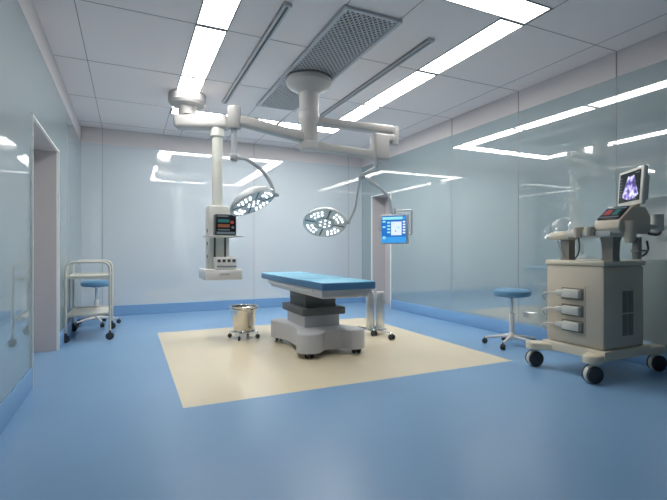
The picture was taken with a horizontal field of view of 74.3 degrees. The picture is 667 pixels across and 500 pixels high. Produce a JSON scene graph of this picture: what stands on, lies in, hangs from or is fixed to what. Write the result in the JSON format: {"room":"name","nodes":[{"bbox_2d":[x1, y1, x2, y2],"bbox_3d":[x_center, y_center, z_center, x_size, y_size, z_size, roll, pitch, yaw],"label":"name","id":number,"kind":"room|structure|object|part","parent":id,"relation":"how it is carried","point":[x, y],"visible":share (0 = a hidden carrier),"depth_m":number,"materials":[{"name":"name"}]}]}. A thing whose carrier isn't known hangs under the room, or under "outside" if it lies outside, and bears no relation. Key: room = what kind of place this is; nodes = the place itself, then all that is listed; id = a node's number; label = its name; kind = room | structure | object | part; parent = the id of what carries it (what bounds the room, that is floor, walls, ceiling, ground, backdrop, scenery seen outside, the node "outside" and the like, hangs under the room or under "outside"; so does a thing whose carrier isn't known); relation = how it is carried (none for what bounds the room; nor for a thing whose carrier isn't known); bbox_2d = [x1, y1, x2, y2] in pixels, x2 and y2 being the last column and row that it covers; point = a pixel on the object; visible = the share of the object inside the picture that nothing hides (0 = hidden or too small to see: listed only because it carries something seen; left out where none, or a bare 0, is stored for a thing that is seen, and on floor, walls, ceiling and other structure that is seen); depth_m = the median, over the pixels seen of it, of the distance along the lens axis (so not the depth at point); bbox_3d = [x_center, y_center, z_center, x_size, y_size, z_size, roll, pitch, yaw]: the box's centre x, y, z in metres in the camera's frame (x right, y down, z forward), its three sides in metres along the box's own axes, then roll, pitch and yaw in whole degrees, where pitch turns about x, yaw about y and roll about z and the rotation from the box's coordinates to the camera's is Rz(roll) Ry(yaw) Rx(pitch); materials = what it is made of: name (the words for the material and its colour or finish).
{"room":"operating room","nodes":[
{"label":"operating room","id":0,"kind":"room"},
{"bbox_2d":[0,0,80,403],"bbox_3d":[-2.192,-0.312,2.510,0.500,2.745,9.600,0,0,-25],"label":"wall","id":1,"kind":"structure","parent":0,"point":[27,85],"depth_m":3.07,"materials":[{"name":"teal paint"}]},
{"bbox_2d":[0,317,81,434],"bbox_3d":[-1.939,0.978,2.572,0.012,0.165,9.500,0,0,-25],"label":"baseboard","id":2,"kind":"structure","parent":1,"relation":"attached to","point":[9,406],"depth_m":2.91,"materials":[{"name":"blue"}]},
{"bbox_2d":[33,120,55,352],"bbox_3d":[-2.842,0.010,3.895,0.488,2.100,1.400,0,0,-25],"label":"door","id":3,"kind":"structure","parent":1,"relation":"attached to","point":[44,153],"depth_m":4.58,"materials":[{"name":"grey paint"}]},
{"bbox_2d":[31,112,59,388],"bbox_3d":[-2.609,0.004,4.003,0.026,2.112,1.420,0,0,-25],"label":"trim","id":4,"kind":"structure","parent":1,"relation":"attached to","point":[33,117],"depth_m":4.63,"materials":[{"name":"grey metal"}]},
{"bbox_2d":[18,0,80,140],"bbox_3d":[-2.194,-1.812,2.509,0.496,0.255,9.600,0,0,-25],"label":"trim","id":5,"kind":"structure","parent":1,"relation":"attached to","point":[27,6],"depth_m":4.12,"materials":[{"name":"grey paint"}]},
{"bbox_2d":[81,142,361,306],"bbox_3d":[-1.715,-0.312,7.997,4.990,2.745,0.150,0,0,-25],"label":"wall","id":6,"kind":"structure","parent":0,"point":[155,201],"depth_m":7.58,"materials":[{"name":"glass"}]},
{"bbox_2d":[102,128,102,305],"bbox_3d":[-3.680,-0.522,7.005,0.006,2.835,0.012,0,0,-25],"label":"trim","id":7,"kind":"structure","parent":6,"relation":"attached to","point":[102,128],"depth_m":7.00,"materials":[{"name":"grey metal"}]},
{"bbox_2d":[81,126,361,166],"bbox_3d":[-1.716,-1.812,7.999,4.990,0.255,0.146,0,0,-25],"label":"trim","id":8,"kind":"structure","parent":6,"relation":"attached to","point":[88,134],"depth_m":7.63,"materials":[{"name":"grey paint"}]},
{"bbox_2d":[82,297,361,317],"bbox_3d":[-1.681,0.978,7.924,4.990,0.165,0.012,0,0,-25],"label":"baseboard","id":9,"kind":"structure","parent":6,"relation":"attached to","point":[120,310],"depth_m":7.60,"materials":[{"name":"blue plastic"}]},
{"bbox_2d":[0,302,666,499],"bbox_3d":[0.318,1.120,3.622,6.190,0.120,9.900,0,0,-25],"label":"floor","id":10,"kind":"structure","parent":0,"point":[172,406],"depth_m":2.80,"materials":[{"name":"blue plastic"}]},
{"bbox_2d":[64,259,115,342],"bbox_3d":[-3.012,0.593,5.460,0.541,0.934,0.824,0,0,-25],"label":"trolley","id":11,"kind":"object","parent":10,"relation":"on","point":[84,311],"visible":0.93,"depth_m":5.20,"materials":[{"name":"white metal"}]},
{"bbox_2d":[67,272,108,278],"bbox_3d":[-3.016,0.317,5.468,0.434,0.036,0.752,0,0,-25],"label":"shelf","id":12,"kind":"object","parent":11,"relation":"attached to","point":[74,275],"depth_m":5.20,"materials":[{"name":"grey plastic"}]},
{"bbox_2d":[67,305,108,317],"bbox_3d":[-3.016,0.757,5.468,0.434,0.036,0.752,0,0,-25],"label":"shelf","id":13,"kind":"object","parent":11,"relation":"attached to","point":[84,311],"depth_m":5.42,"materials":[{"name":"grey plastic"}]},
{"bbox_3d":[-3.180,0.538,5.822,0.477,0.824,0.027,0,0,-25],"label":"frame","id":14,"kind":"part","parent":11,"relation":"part of","materials":[{"name":"grey plastic"}]},
{"bbox_2d":[75,280,120,327],"bbox_3d":[-3.374,0.745,6.259,0.605,0.630,0.599,0,0,0],"label":"stool","id":15,"kind":"object","parent":10,"relation":"on","point":[96,284],"visible":0.9,"depth_m":6.17,"materials":[{"name":"blue plastic"}]},
{"bbox_3d":[-3.438,0.968,6.108,0.152,0.066,0.239,0,0,0],"label":"leg","id":16,"kind":"part","parent":15,"relation":"part of","materials":[{"name":"silver metal"}]},
{"bbox_3d":[-3.365,0.472,6.243,0.396,0.085,0.396,0,0,0],"label":"seat","id":17,"kind":"part","parent":15,"relation":"part of","materials":[{"name":"blue leather"}]},
{"bbox_3d":[-3.222,0.968,6.310,0.259,0.066,0.042,0,0,-25],"label":"leg","id":18,"kind":"part","parent":15,"relation":"part of","materials":[{"name":"silver metal"}]},
{"bbox_2d":[228,329,259,340],"bbox_3d":[-1.083,1.014,5.308,0.292,0.093,0.292,0,0,-39],"label":"stand","id":19,"kind":"object","parent":10,"relation":"on","point":[257,335],"visible":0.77,"depth_m":5.28,"materials":[{"name":"silver metal"}]},
{"bbox_2d":[229,304,257,333],"bbox_3d":[-1.083,0.834,5.308,0.348,0.328,0.348,0,0,-25],"label":"bucket","id":20,"kind":"object","parent":19,"relation":"on","point":[243,315],"visible":0.94,"depth_m":5.19,"materials":[{"name":"metal"}]},
{"bbox_2d":[261,272,374,357],"bbox_3d":[-0.298,0.679,5.061,0.735,0.762,2.050,0,0,-25],"label":"table","id":21,"kind":"object","parent":10,"relation":"on","point":[312,324],"visible":1,"depth_m":4.58,"materials":[{"name":"white plastic"}]},
{"bbox_3d":[-0.506,0.401,4.920,0.012,0.022,1.450,0,0,-25],"label":"rail","id":22,"kind":"part","parent":21,"relation":"part of","materials":[{"name":"silver metal"}]},
{"bbox_3d":[-0.278,0.337,5.070,0.570,0.080,2.050,0,0,-25],"label":"mattress","id":23,"kind":"part","parent":21,"relation":"part of","materials":[{"name":"blue leather"}]},
{"bbox_3d":[-0.227,0.418,4.961,0.530,0.083,1.710,0,0,-25],"label":"tabletop frame","id":24,"kind":"part","parent":21,"relation":"part of","materials":[{"name":"white metal"}]},
{"bbox_2d":[357,291,394,339],"bbox_3d":[0.555,0.791,5.449,0.373,0.534,0.675,0,0,-25],"label":"stand","id":25,"kind":"object","parent":10,"relation":"on","point":[380,295],"visible":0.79,"depth_m":5.49,"materials":[{"name":"silver metal"}]},
{"bbox_3d":[0.525,0.996,5.537,0.240,0.016,0.180,0,0,-25],"label":"plate","id":26,"kind":"part","parent":25,"relation":"part of","materials":[{"name":"silver metal"}]},
{"bbox_2d":[482,288,535,349],"bbox_3d":[1.998,0.745,4.882,0.605,0.630,0.599,0,0,-25],"label":"stool","id":27,"kind":"object","parent":10,"relation":"on","point":[511,293],"visible":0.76,"depth_m":4.85,"materials":[{"name":"blue metal"}]},
{"bbox_3d":[1.837,0.968,4.951,0.259,0.066,0.042,0,0,22],"label":"leg","id":28,"kind":"part","parent":27,"relation":"part of","materials":[{"name":"silver metal"}]},
{"bbox_3d":[1.882,0.968,4.771,0.042,0.066,0.259,0,0,40],"label":"leg","id":29,"kind":"part","parent":27,"relation":"part of","materials":[{"name":"silver metal"}]},
{"bbox_3d":[1.983,0.472,4.891,0.396,0.085,0.396,0,0,-25],"label":"seat","id":30,"kind":"part","parent":27,"relation":"part of","materials":[{"name":"blue leather"}]},
{"bbox_3d":[2.066,0.968,4.758,0.042,0.066,0.259,0,0,-32],"label":"leg","id":31,"kind":"part","parent":27,"relation":"part of","materials":[{"name":"silver metal"}]},
{"bbox_3d":[2.136,0.968,4.929,0.259,0.066,0.042,0,0,-14],"label":"leg","id":32,"kind":"part","parent":27,"relation":"part of","materials":[{"name":"white metal"}]},
{"bbox_2d":[525,165,666,383],"bbox_3d":[2.379,0.195,3.852,1.037,1.729,0.923,0,0,-25],"label":"machine","id":33,"kind":"object","parent":10,"relation":"on","point":[594,307],"visible":1,"depth_m":3.63,"materials":[{"name":"beige plastic"}]},
{"bbox_2d":[542,318,583,333],"bbox_3d":[1.995,0.669,3.852,0.104,0.143,0.419,0,0,-25],"label":"socket","id":34,"kind":"object","parent":33,"relation":"attached to","point":[554,325],"depth_m":3.79,"materials":[{"name":"grey plastic"}]},
{"bbox_2d":[542,303,583,317],"bbox_3d":[1.995,0.536,3.852,0.104,0.143,0.419,0,0,-25],"label":"socket","id":35,"kind":"object","parent":33,"relation":"attached to","point":[554,310],"depth_m":3.78,"materials":[{"name":"grey plastic"}]},
{"bbox_2d":[542,287,583,300],"bbox_3d":[1.995,0.394,3.852,0.104,0.143,0.419,0,0,-25],"label":"socket","id":36,"kind":"object","parent":33,"relation":"attached to","point":[553,293],"depth_m":3.78,"materials":[{"name":"grey plastic"}]},
{"bbox_2d":[548,232,579,239],"bbox_3d":[2.042,-0.122,3.888,0.180,0.065,0.210,0,0,-25],"label":"tray","id":37,"kind":"object","parent":33,"relation":"on","point":[556,235],"depth_m":3.83,"materials":[{"name":"beige plastic"}]},
{"bbox_3d":[2.061,-0.018,3.869,0.080,0.225,0.080,0,0,-25],"label":"support post","id":38,"kind":"part","parent":33,"relation":"part of","materials":[{"name":"grey plastic"}]},
{"bbox_2d":[573,227,582,237],"bbox_3d":[2.038,-0.145,3.671,0.078,0.085,0.078,0,0,-25],"label":"cup","id":39,"kind":"object","parent":33,"relation":"on","point":[577,231],"depth_m":3.64,"materials":[{"name":"beige plastic"}]},
{"bbox_2d":[584,227,593,235],"bbox_3d":[2.075,-0.150,3.567,0.073,0.075,0.073,0,0,-25],"label":"cup","id":40,"kind":"object","parent":33,"relation":"on","point":[588,231],"depth_m":3.54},
{"bbox_3d":[2.285,0.109,3.863,0.550,0.042,0.550,0,0,-25],"label":"lid","id":41,"kind":"part","parent":33,"relation":"part of","materials":[{"name":"beige plastic"}]},
{"bbox_3d":[2.327,0.853,3.943,0.994,0.085,0.710,0,0,-25],"label":"plate","id":42,"kind":"part","parent":33,"relation":"part of","materials":[{"name":"beige plastic"}]},
{"bbox_3d":[2.275,-0.018,3.610,0.120,0.225,0.120,0,0,-25],"label":"support post","id":43,"kind":"part","parent":33,"relation":"part of","materials":[{"name":"grey"}]},
{"bbox_3d":[2.221,-0.294,3.496,0.150,0.112,0.170,0,0,-25],"label":"touch panel","id":44,"kind":"part","parent":33,"relation":"part of","materials":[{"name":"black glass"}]},
{"bbox_2d":[623,291,627,312],"bbox_3d":[2.396,0.426,3.615,0.062,0.178,0.008,0,0,-25],"label":"vent","id":45,"kind":"object","parent":33,"relation":"attached to","point":[625,293],"depth_m":3.62,"materials":[{"name":"grey plastic"}]},
{"bbox_2d":[623,314,627,335],"bbox_3d":[2.396,0.616,3.615,0.062,0.178,0.008,0,0,-25],"label":"vent","id":46,"kind":"object","parent":33,"relation":"attached to","point":[625,316],"depth_m":3.62,"materials":[{"name":"grey"}]},
{"bbox_2d":[628,291,632,311],"bbox_3d":[2.464,0.426,3.646,0.062,0.178,0.008,0,0,-25],"label":"vent","id":47,"kind":"object","parent":33,"relation":"attached to","point":[630,293],"depth_m":3.64,"materials":[{"name":"grey plastic"}]},
{"bbox_2d":[628,313,632,334],"bbox_3d":[2.464,0.616,3.646,0.062,0.178,0.008,0,0,-25],"label":"vent","id":48,"kind":"object","parent":33,"relation":"attached to","point":[630,315],"depth_m":3.64,"materials":[{"name":"grey"}]},
{"bbox_2d":[624,220,636,242],"bbox_3d":[2.285,-0.140,3.389,0.091,0.170,0.091,0,0,-25],"label":"cup","id":49,"kind":"object","parent":33,"relation":"on","point":[630,226],"depth_m":3.36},
{"bbox_2d":[617,165,649,205],"bbox_3d":[2.473,-0.516,3.645,0.254,0.305,0.348,0,0,-25],"label":"monitor","id":50,"kind":"object","parent":33,"relation":"on","point":[633,183],"depth_m":3.57,"materials":[{"name":"grey plastic"}]},
{"bbox_3d":[2.547,-0.185,3.842,0.304,0.093,0.464,0,0,-25],"label":"handle","id":51,"kind":"part","parent":33,"relation":"part of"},
{"bbox_3d":[2.718,-0.228,3.689,0.090,0.145,0.089,0,0,-25],"label":"knob","id":52,"kind":"part","parent":33,"relation":"part of","materials":[{"name":"grey plastic"}]},
{"bbox_2d":[303,159,378,236],"bbox_3d":[0.128,-0.595,5.376,1.053,0.850,0.478,0,0,26],"label":"light","id":53,"kind":"object","parent":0,"point":[321,221],"visible":1,"depth_m":5.43,"materials":[{"name":"grey"}]},
{"bbox_3d":[-0.107,-0.346,5.492,0.534,0.352,0.473,0,0,-25],"label":"lamp dish","id":54,"kind":"part","parent":53,"relation":"part of","materials":[{"name":"grey plastic"}]},
{"bbox_3d":[0.219,-0.611,5.401,0.193,0.543,0.508,0,0,-43],"label":"arm","id":55,"kind":"part","parent":53,"relation":"part of","materials":[{"name":"grey metal"}]},
{"bbox_2d":[364,176,411,243],"bbox_3d":[0.631,-0.473,5.231,0.589,0.805,0.193,0,0,3],"label":"monitor","id":56,"kind":"object","parent":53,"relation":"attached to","point":[394,229],"visible":1,"depth_m":5.19,"materials":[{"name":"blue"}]},
{"bbox_3d":[0.517,-0.653,5.188,0.370,0.445,0.058,0,0,-8],"label":"arm","id":57,"kind":"part","parent":56,"relation":"part of","materials":[{"name":"grey metal"}]},
{"bbox_2d":[32,0,666,149],"bbox_3d":[0.318,-2.000,3.622,6.190,0.120,9.900,0,0,-25],"label":"ceiling","id":58,"kind":"structure","parent":0,"point":[111,35],"depth_m":4.32,"materials":[{"name":"paint"}]},
{"bbox_2d":[74,0,101,124],"bbox_3d":[-1.677,-1.944,2.694,0.006,0.012,9.500,0,0,-25],"label":"trim","id":59,"kind":"structure","parent":58,"relation":"attached to","point":[74,0],"depth_m":4.32,"materials":[{"name":"grey metal"}]},
{"bbox_2d":[170,108,177,113],"bbox_3d":[-2.216,-1.938,6.126,0.101,0.008,0.251,0,0,-25],"label":"recessed light","id":60,"kind":"object","parent":58,"relation":"in","point":[173,110],"depth_m":6.14,"materials":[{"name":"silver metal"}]},
{"bbox_2d":[163,0,202,133],"bbox_3d":[-0.856,-1.944,3.076,0.006,0.012,9.500,0,0,-25],"label":"trim","id":61,"kind":"structure","parent":58,"relation":"attached to","point":[202,0],"depth_m":4.37,"materials":[{"name":"grey metal"}]},
{"bbox_2d":[79,120,292,143],"bbox_3d":[-1.549,-1.944,7.639,4.990,0.012,0.006,0,0,-25],"label":"trim","id":62,"kind":"structure","parent":58,"relation":"attached to","point":[79,120],"depth_m":7.17,"materials":[{"name":"grey metal"}]},
{"bbox_2d":[171,76,204,108],"bbox_3d":[-1.829,-1.938,5.490,0.270,0.008,1.220,0,0,-25],"label":"recessed light","id":63,"kind":"object","parent":58,"relation":"in","point":[196,84],"visible":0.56,"depth_m":5.12,"materials":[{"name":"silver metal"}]},
{"bbox_2d":[178,77,203,91],"bbox_3d":[-1.829,-1.939,5.490,0.250,0.006,1.164,0,0,-25],"label":"diffuser","id":64,"kind":"object","parent":63,"relation":"attached to","point":[196,84],"depth_m":5.12,"materials":[{"name":"white plastic"}]},
{"bbox_2d":[181,25,226,79],"bbox_3d":[-1.315,-1.938,4.384,0.270,0.008,1.220,0,0,-25],"label":"recessed light","id":65,"kind":"object","parent":58,"relation":"in","point":[205,44],"visible":1,"depth_m":4.29,"materials":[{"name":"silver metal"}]},
{"bbox_2d":[168,89,243,279],"bbox_3d":[-1.590,-0.792,5.450,0.840,2.295,0.745,0,0,-25],"label":"pendant","id":66,"kind":"object","parent":58,"relation":"hanging from","point":[187,101],"visible":0.98,"depth_m":5.41,"materials":[{"name":"grey metal"}]},
{"bbox_3d":[-1.643,-1.595,5.511,0.672,0.170,0.210,0,0,-3],"label":"arm","id":67,"kind":"part","parent":66,"relation":"part of","materials":[{"name":"grey metal"}]},
{"bbox_3d":[-1.395,0.292,5.422,0.440,0.125,0.490,0,0,-25],"label":"drawer","id":68,"kind":"part","parent":66,"relation":"part of","materials":[{"name":"white plastic"}]},
{"bbox_2d":[209,235,235,237],"bbox_3d":[-1.338,-0.162,5.311,0.280,0.020,0.240,0,0,-25],"label":"shelf","id":69,"kind":"object","parent":66,"relation":"attached to","point":[210,236],"depth_m":5.23,"materials":[{"name":"grey plastic"}]},
{"bbox_3d":[-1.291,0.292,5.197,0.414,0.095,0.010,0,0,-25],"label":"drawer","id":70,"kind":"part","parent":66,"relation":"part of","materials":[{"name":"white plastic"}]},
{"bbox_2d":[213,214,235,235],"bbox_3d":[-1.306,-0.298,5.289,0.250,0.253,0.146,0,0,-25],"label":"patient monitor","id":71,"kind":"object","parent":66,"relation":"on","point":[223,224],"visible":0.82,"depth_m":5.22,"materials":[{"name":"grey plastic"}]},
{"bbox_2d":[213,257,236,268],"bbox_3d":[-1.306,0.157,5.301,0.250,0.143,0.204,0,0,-25],"label":"control panel","id":72,"kind":"object","parent":66,"relation":"on","point":[218,262],"visible":1,"depth_m":5.21,"materials":[{"name":"white plastic"}]},
{"bbox_2d":[196,111,224,114],"bbox_3d":[-1.753,-1.938,6.253,0.381,0.008,0.124,0,0,-25],"label":"recessed light","id":73,"kind":"object","parent":58,"relation":"in","point":[197,112],"depth_m":6.24,"materials":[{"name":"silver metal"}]},
{"bbox_2d":[196,0,240,30],"bbox_3d":[-0.807,-1.938,3.291,0.270,0.008,1.190,0,0,-25],"label":"recessed light","id":74,"kind":"object","parent":58,"relation":"in","point":[217,14],"visible":1,"depth_m":3.60,"materials":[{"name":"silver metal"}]},
{"bbox_2d":[69,94,404,137],"bbox_3d":[-1.035,-1.944,6.532,4.990,0.012,0.006,0,0,-25],"label":"trim","id":75,"kind":"structure","parent":58,"relation":"attached to","point":[69,94],"depth_m":5.90,"materials":[{"name":"grey metal"}]},
{"bbox_2d":[56,55,447,117],"bbox_3d":[-0.520,-1.944,5.426,4.990,0.012,0.006,0,0,-25],"label":"trim","id":76,"kind":"structure","parent":58,"relation":"attached to","point":[56,55],"depth_m":5.00,"materials":[{"name":"grey metal"}]},
{"bbox_2d":[222,1,291,103],"bbox_3d":[-0.889,-1.924,4.593,0.068,0.032,2.540,0,0,-25],"label":"rail","id":77,"kind":"object","parent":58,"relation":"attached to","point":[286,6],"visible":1,"depth_m":4.15,"materials":[{"name":"silver metal"}]},
{"bbox_2d":[255,118,279,123],"bbox_3d":[-1.089,-1.938,6.650,0.510,0.008,0.260,0,0,-25],"label":"recessed light","id":78,"kind":"object","parent":58,"relation":"in","point":[270,121],"visible":0.31,"depth_m":6.63,"materials":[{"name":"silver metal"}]},
{"bbox_2d":[277,122,299,128],"bbox_3d":[-0.679,-1.938,6.836,0.391,0.008,0.268,0,0,-25],"label":"recessed light","id":79,"kind":"object","parent":58,"relation":"in","point":[297,126],"depth_m":6.84,"materials":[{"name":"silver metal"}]},
{"bbox_2d":[82,0,515,90],"bbox_3d":[-0.006,-1.944,4.320,4.990,0.012,0.006,0,0,-25],"label":"trim","id":80,"kind":"structure","parent":58,"relation":"attached to","point":[82,0],"depth_m":3.99,"materials":[{"name":"grey metal"}]},
{"bbox_2d":[227,70,398,215],"bbox_3d":[-0.209,-1.141,4.840,2.015,1.548,0.699,0,0,-13],"label":"light","id":81,"kind":"object","parent":58,"relation":"hanging from","point":[308,84],"depth_m":4.80,"materials":[{"name":"grey metal"}]},
{"bbox_3d":[-0.860,-0.520,4.692,0.500,0.307,0.501,0,0,-25],"label":"lamp dish","id":82,"kind":"part","parent":81,"relation":"part of","materials":[{"name":"grey metal"}]},
{"bbox_3d":[-0.860,-0.808,4.692,0.470,0.883,0.529,0,0,20],"label":"surgical light","id":83,"kind":"part","parent":81,"relation":"part of","materials":[{"name":"white metal"}]},
{"bbox_3d":[-0.826,-0.787,4.662,0.469,0.377,0.046,0,0,-32],"label":"arm","id":84,"kind":"part","parent":81,"relation":"part of","materials":[{"name":"grey metal"}]},
{"bbox_3d":[-0.657,-1.292,4.718,0.742,0.210,0.119,0,0,-25],"label":"arm","id":85,"kind":"part","parent":81,"relation":"part of","materials":[{"name":"grey metal"}]},
{"bbox_3d":[0.132,-1.115,4.947,0.698,0.181,0.100,0,0,-5],"label":"arm","id":86,"kind":"part","parent":81,"relation":"part of","materials":[{"name":"grey metal"}]},
{"bbox_3d":[0.235,-1.415,5.022,0.926,0.137,0.130,0,0,-12],"label":"arm","id":87,"kind":"part","parent":81,"relation":"part of","materials":[{"name":"grey metal"}]},
{"bbox_3d":[0.614,-1.285,5.060,0.228,0.112,0.090,0,0,-35],"label":"arm","id":88,"kind":"part","parent":81,"relation":"part of","materials":[{"name":"grey metal"}]},
{"bbox_2d":[318,127,339,132],"bbox_3d":[-0.104,-1.938,7.108,0.376,0.008,0.253,0,0,-25],"label":"recessed light","id":89,"kind":"object","parent":58,"relation":"in","point":[320,129],"depth_m":7.13,"materials":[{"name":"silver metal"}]},
{"bbox_2d":[257,5,402,111],"bbox_3d":[-0.219,-1.924,4.778,0.550,0.032,2.630,0,0,-25],"label":"ceiling vent","id":90,"kind":"object","parent":58,"relation":"in","point":[352,32],"visible":0.89,"depth_m":4.17,"materials":[{"name":"grey metal"}]},
{"bbox_3d":[-0.450,-1.924,4.670,0.040,0.032,2.630,0,0,-25],"label":"grille frame","id":91,"kind":"part","parent":90,"relation":"part of","materials":[{"name":"grey metal"}]},
{"bbox_3d":[0.012,-1.924,4.885,0.040,0.032,2.630,0,0,-25],"label":"grille frame","id":92,"kind":"part","parent":90,"relation":"part of","materials":[{"name":"grey metal"}]},
{"bbox_3d":[0.327,-1.927,3.603,0.470,0.026,0.030,0,0,-25],"label":"grille frame","id":93,"kind":"part","parent":90,"relation":"part of","materials":[{"name":"grey metal"}]},
{"bbox_2d":[254,0,422,143],"bbox_3d":[0.549,-1.944,3.729,0.006,0.012,9.500,0,0,-25],"label":"trim","id":94,"kind":"structure","parent":58,"relation":"attached to","point":[422,0],"depth_m":3.62,"materials":[{"name":"grey metal"}]},
{"bbox_2d":[340,104,379,129],"bbox_3d":[0.256,-1.938,6.460,0.270,0.008,1.220,0,0,-25],"label":"recessed light","id":95,"kind":"object","parent":58,"relation":"in","point":[361,111],"visible":0.67,"depth_m":6.20,"materials":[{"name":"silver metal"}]},
{"bbox_2d":[341,105,376,120],"bbox_3d":[0.256,-1.939,6.460,0.250,0.006,1.164,0,0,-25],"label":"diffuser","id":96,"kind":"object","parent":95,"relation":"attached to","point":[363,110],"depth_m":6.19,"materials":[{"name":"white plastic"}]},
{"bbox_2d":[319,37,434,116],"bbox_3d":[0.363,-1.924,5.175,0.068,0.032,2.540,0,0,-25],"label":"rail","id":97,"kind":"object","parent":58,"relation":"attached to","point":[428,41],"visible":0.95,"depth_m":4.77,"materials":[{"name":"silver metal"}]},
{"bbox_2d":[363,71,435,106],"bbox_3d":[0.770,-1.938,5.353,0.270,0.008,1.220,0,0,-25],"label":"recessed light","id":98,"kind":"object","parent":58,"relation":"in","point":[417,78],"visible":1,"depth_m":5.27,"materials":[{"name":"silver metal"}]},
{"bbox_2d":[293,0,529,147],"bbox_3d":[1.230,-1.944,4.045,0.006,0.012,9.500,0,0,-25],"label":"trim","id":99,"kind":"structure","parent":58,"relation":"attached to","point":[529,0],"depth_m":4.48,"materials":[{"name":"grey metal"}]},
{"bbox_2d":[417,18,524,74],"bbox_3d":[1.278,-1.938,4.261,0.270,0.008,1.190,0,0,-25],"label":"recessed light","id":100,"kind":"object","parent":58,"relation":"in","point":[502,27],"visible":1,"depth_m":4.17,"materials":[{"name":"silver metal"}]},
{"bbox_2d":[445,0,552,24],"bbox_3d":[1.246,-1.938,3.441,1.020,0.008,0.270,0,0,-25],"label":"recessed light","id":101,"kind":"object","parent":58,"relation":"in","point":[525,12],"visible":1,"depth_m":3.53,"materials":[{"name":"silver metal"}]},
{"bbox_2d":[364,13,666,146],"bbox_3d":[2.300,-1.944,4.542,0.006,0.012,9.500,0,0,-25],"label":"trim","id":102,"kind":"structure","parent":58,"relation":"attached to","point":[666,13],"depth_m":4.60,"materials":[{"name":"grey metal"}]},
{"bbox_2d":[526,24,614,50],"bbox_3d":[0.495,-1.944,3.241,4.990,0.012,0.006,0,0,-25],"label":"trim","id":103,"kind":"structure","parent":58,"relation":"attached to","point":[526,24],"depth_m":4.00,"materials":[{"name":"grey metal"}]},
{"bbox_2d":[362,59,666,350],"bbox_3d":[2.787,-0.312,4.824,0.500,2.745,9.600,0,0,-25],"label":"wall","id":104,"kind":"structure","parent":0,"point":[460,190],"depth_m":5.26,"materials":[{"name":"glass"}]},
{"bbox_2d":[371,192,390,308],"bbox_3d":[1.129,0.010,8.404,0.488,2.100,0.690,0,0,-25],"label":"trim","id":105,"kind":"structure","parent":104,"relation":"attached to","point":[378,201],"depth_m":8.66,"materials":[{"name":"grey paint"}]},
{"bbox_2d":[385,198,389,303],"bbox_3d":[1.160,0.013,8.418,0.101,2.094,0.678,0,0,-25],"label":"door","id":106,"kind":"structure","parent":104,"relation":"in","point":[387,246],"depth_m":8.65,"materials":[{"name":"grey paint"}]},
{"bbox_2d":[362,31,666,166],"bbox_3d":[2.788,-1.812,4.825,0.496,0.255,9.600,0,0,-25],"label":"trim","id":107,"kind":"structure","parent":104,"relation":"attached to","point":[652,50],"depth_m":4.96,"materials":[{"name":"grey paint"}]},
{"bbox_2d":[362,297,666,369],"bbox_3d":[2.575,0.978,4.671,0.012,0.165,9.500,0,0,-25],"label":"baseboard","id":108,"kind":"structure","parent":104,"relation":"attached to","point":[500,326],"depth_m":5.98,"materials":[{"name":"blue"}]},
{"bbox_2d":[518,91,518,322],"bbox_3d":[2.260,-0.522,5.373,0.012,2.835,0.006,0,0,-25],"label":"trim","id":109,"kind":"structure","parent":104,"relation":"attached to","point":[518,91],"depth_m":5.37,"materials":[{"name":"grey metal"}]},
{"bbox_2d":[616,51,616,206],"bbox_3d":[2.761,-0.522,4.294,0.012,2.835,0.006,0,0,-25],"label":"trim","id":110,"kind":"structure","parent":104,"relation":"attached to","point":[616,51],"depth_m":4.29,"materials":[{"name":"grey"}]}
]}

